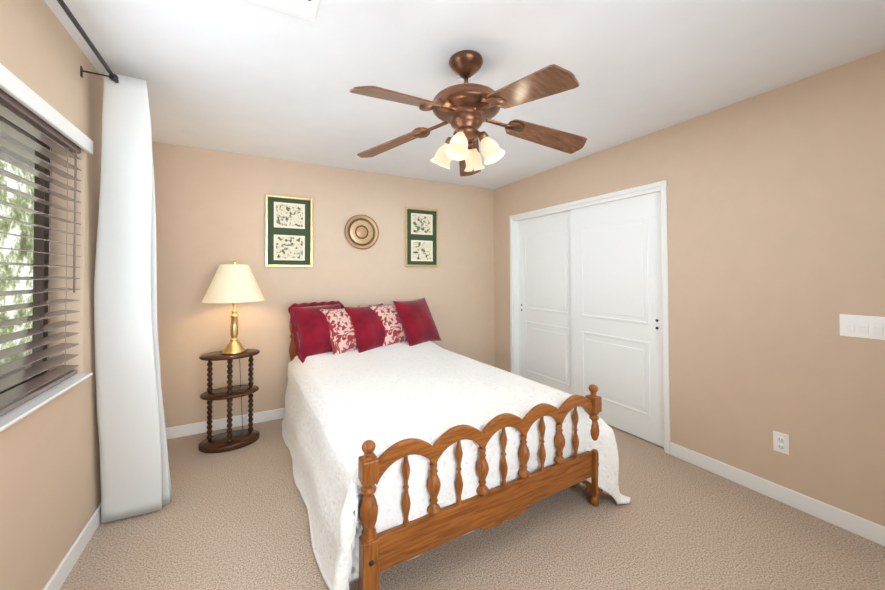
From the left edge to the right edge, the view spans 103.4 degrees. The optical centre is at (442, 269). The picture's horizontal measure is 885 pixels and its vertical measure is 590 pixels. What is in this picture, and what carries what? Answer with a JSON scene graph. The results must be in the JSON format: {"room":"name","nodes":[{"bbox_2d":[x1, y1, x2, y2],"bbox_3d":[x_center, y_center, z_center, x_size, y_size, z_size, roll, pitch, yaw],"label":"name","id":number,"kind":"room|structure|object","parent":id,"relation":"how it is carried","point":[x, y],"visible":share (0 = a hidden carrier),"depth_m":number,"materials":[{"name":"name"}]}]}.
{"room":"bedroom","nodes":[
{"label":"bedroom","id":0,"kind":"room"},
{"bbox_2d":[0,0,103,589],"bbox_3d":[-1.315,0.140,0.697,0.160,2.471,4.865,0,-1,-29],"label":"wall","id":1,"kind":"structure","parent":0,"point":[50,498],"depth_m":1.56,"materials":[{"name":"paint"}]},
{"bbox_2d":[0,130,34,168],"bbox_3d":[-3.275,-0.976,3.257,0.840,0.120,13.000,0,-1,-29],"label":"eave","id":2,"kind":"object","parent":1,"relation":"attached to","point":[12,140],"depth_m":2.72,"materials":[{"name":"grey"}]},
{"bbox_2d":[0,63,92,431],"bbox_3d":[-1.478,-0.076,1.039,0.198,1.195,1.635,0,-1,-29],"label":"window","id":3,"kind":"structure","parent":1,"relation":"in","point":[17,89],"depth_m":1.55,"materials":[{"name":"white paint"}]},
{"bbox_2d":[0,88,81,415],"bbox_3d":[-1.458,-0.065,1.053,0.068,1.138,1.540,0,-1,-29],"label":"window blinds","id":4,"kind":"object","parent":3,"relation":"attached to","point":[16,112],"visible":1,"depth_m":1.42,"materials":[{"name":"brown wood"}]},
{"bbox_2d":[43,503,100,589],"bbox_3d":[-1.233,1.328,0.720,0.014,0.095,4.865,0,-1,-29],"label":"baseboard","id":5,"kind":"structure","parent":1,"relation":"attached to","point":[68,562],"depth_m":1.64,"materials":[{"name":"white paint"}]},
{"bbox_2d":[57,0,171,522],"bbox_3d":[-1.214,0.172,1.016,0.322,2.393,2.673,0,-1,-29],"label":"curtain","id":6,"kind":"object","parent":1,"relation":"attached to","point":[135,479],"visible":1,"depth_m":1.88,"materials":[{"name":"white fabric"}]},
{"bbox_2d":[152,142,494,427],"bbox_3d":[-0.909,0.186,3.768,3.811,2.471,0.140,0,-1,-29],"label":"wall","id":7,"kind":"structure","parent":0,"point":[210,210],"depth_m":3.32,"materials":[{"name":"paint"}]},
{"bbox_2d":[166,408,284,438],"bbox_3d":[-0.845,1.373,3.693,3.481,0.095,0.014,0,-1,-29],"label":"baseboard","id":8,"kind":"structure","parent":7,"relation":"attached to","point":[218,424],"depth_m":3.08,"materials":[{"name":"white paint"}]},
{"bbox_2d":[265,194,312,266],"bbox_3d":[-1.477,-0.362,3.376,0.420,0.680,0.022,0,-1,-29],"label":"picture","id":9,"kind":"object","parent":7,"relation":"attached to","point":[288,231],"visible":1,"depth_m":3.37,"materials":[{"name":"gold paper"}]},
{"bbox_2d":[345,215,378,248],"bbox_3d":[-0.857,-0.394,3.713,0.368,0.368,0.024,0,-1,-29],"label":"art","id":10,"kind":"object","parent":7,"relation":"attached to","point":[361,231],"visible":0.96,"depth_m":3.71},
{"bbox_2d":[405,207,437,266],"bbox_3d":[-0.237,-0.367,4.052,0.420,0.675,0.022,0,-1,-29],"label":"picture","id":11,"kind":"object","parent":7,"relation":"attached to","point":[421,237],"visible":1,"depth_m":4.04,"materials":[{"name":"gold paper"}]},
{"bbox_2d":[44,0,884,188],"bbox_3d":[0.282,-1.149,1.591,3.811,0.120,5.145,0,-1,-29],"label":"ceiling","id":12,"kind":"structure","parent":0,"point":[245,77],"depth_m":1.83,"materials":[{"name":"paint"}]},
{"bbox_2d":[248,0,318,21],"bbox_3d":[-0.626,-1.081,1.302,0.330,0.017,0.330,0,-1,-29],"label":"ceiling vent","id":13,"kind":"object","parent":12,"relation":"in","point":[306,9],"visible":1,"depth_m":1.43,"materials":[{"name":"white plastic"}]},
{"bbox_2d":[350,50,586,175],"bbox_3d":[0.149,-0.788,1.769,1.280,0.595,1.237,0,-1,-29],"label":"ceiling fan","id":14,"kind":"object","parent":12,"relation":"hanging from","point":[465,109],"visible":1,"depth_m":1.74,"materials":[{"name":"brown wood"}]},
{"bbox_2d":[60,418,884,589],"bbox_3d":[0.294,1.442,1.550,3.811,0.120,5.145,0,-1,-29],"label":"floor","id":15,"kind":"structure","parent":0,"point":[237,519],"depth_m":1.77,"materials":[{"name":"carpet"}]},
{"bbox_2d":[198,349,259,452],"bbox_3d":[-1.722,1.046,2.837,0.424,0.730,0.300,0,-1,-29],"label":"side table","id":16,"kind":"object","parent":15,"relation":"on","point":[229,440],"visible":1,"depth_m":2.79,"materials":[{"name":"brown wood"}]},
{"bbox_2d":[201,261,264,428],"bbox_3d":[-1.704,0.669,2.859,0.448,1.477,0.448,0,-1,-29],"label":"table lamp","id":17,"kind":"object","parent":16,"relation":"on","point":[234,283],"visible":1,"depth_m":2.76,"materials":[{"name":"brass"},{"name":"fabric"}]},
{"bbox_2d":[282,298,630,589],"bbox_3d":[-0.232,0.851,2.652,1.773,1.110,2.351,0,-1,-30],"label":"bed","id":18,"kind":"object","parent":15,"relation":"on","point":[405,438],"visible":1,"depth_m":1.86,"materials":[{"name":"white fabric"}]},
{"bbox_2d":[288,301,343,362],"bbox_3d":[-1.113,0.560,3.230,0.542,0.542,0.192,1,-25,-47],"label":"pillow","id":19,"kind":"object","parent":18,"relation":"on","point":[315,325],"depth_m":3.11,"materials":[{"name":"red fabric"}]},
{"bbox_2d":[320,305,359,354],"bbox_3d":[-0.910,0.576,3.348,0.176,0.470,0.470,-33,-20,32],"label":"pillow","id":20,"kind":"object","parent":18,"relation":"on","point":[341,333],"depth_m":3.22,"materials":[{"name":"fabric"}]},
{"bbox_2d":[344,303,384,352],"bbox_3d":[-0.702,0.574,3.469,0.186,0.490,0.490,-38,-23,33],"label":"pillow","id":21,"kind":"object","parent":18,"relation":"on","point":[366,325],"depth_m":3.34,"materials":[{"name":"red fabric"}]},
{"bbox_2d":[369,304,406,346],"bbox_3d":[-0.512,0.573,3.620,0.470,0.470,0.176,1,-25,-47],"label":"pillow","id":22,"kind":"object","parent":18,"relation":"on","point":[389,327],"depth_m":3.50,"materials":[{"name":"fabric"}]},
{"bbox_2d":[393,298,441,345],"bbox_3d":[-0.262,0.557,3.725,0.186,0.520,0.520,-33,-20,32],"label":"pillow","id":23,"kind":"object","parent":18,"relation":"on","point":[415,325],"depth_m":3.59,"materials":[{"name":"red fabric"}]},
{"bbox_2d":[494,50,884,526],"bbox_3d":[1.931,0.153,2.466,0.210,2.471,4.865,0,-1,-29],"label":"wall","id":24,"kind":"structure","parent":0,"point":[776,226],"depth_m":2.11,"materials":[{"name":"paint"}]},
{"bbox_2d":[509,180,670,453],"bbox_3d":[1.328,0.372,3.482,0.154,2.070,1.839,0,-1,-29],"label":"closet door","id":25,"kind":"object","parent":24,"relation":"attached to","point":[589,299],"visible":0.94,"depth_m":3.19,"materials":[{"name":"white paint"}]},
{"bbox_2d":[670,442,884,545],"bbox_3d":[1.971,1.336,2.151,0.014,0.095,1.080,0,-1,-29],"label":"baseboard","id":26,"kind":"structure","parent":24,"relation":"attached to","point":[860,526],"depth_m":2.04,"materials":[{"name":"white paint"}]},
{"bbox_2d":[773,431,788,454],"bbox_3d":[2.013,1.032,2.079,0.010,0.116,0.070,0,-1,-29],"label":"electrical outlet plate","id":27,"kind":"object","parent":24,"relation":"attached to","point":[781,442],"visible":1,"depth_m":2.08,"materials":[{"name":"white plastic"}]},
{"bbox_2d":[839,314,884,339],"bbox_3d":[2.168,0.297,1.798,0.012,0.116,0.170,0,-1,-29],"label":"switch plate","id":28,"kind":"object","parent":24,"relation":"attached to","point":[868,327],"visible":1,"depth_m":1.80,"materials":[{"name":"white plastic"}]},
{"label":"outside","id":29,"kind":"structure","parent":0,"visible":0},
{"bbox_2d":[0,153,33,378],"bbox_3d":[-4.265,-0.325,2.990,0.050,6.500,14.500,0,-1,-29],"label":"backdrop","id":30,"kind":"structure","parent":29,"point":[5,238],"depth_m":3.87,"materials":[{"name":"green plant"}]}
]}

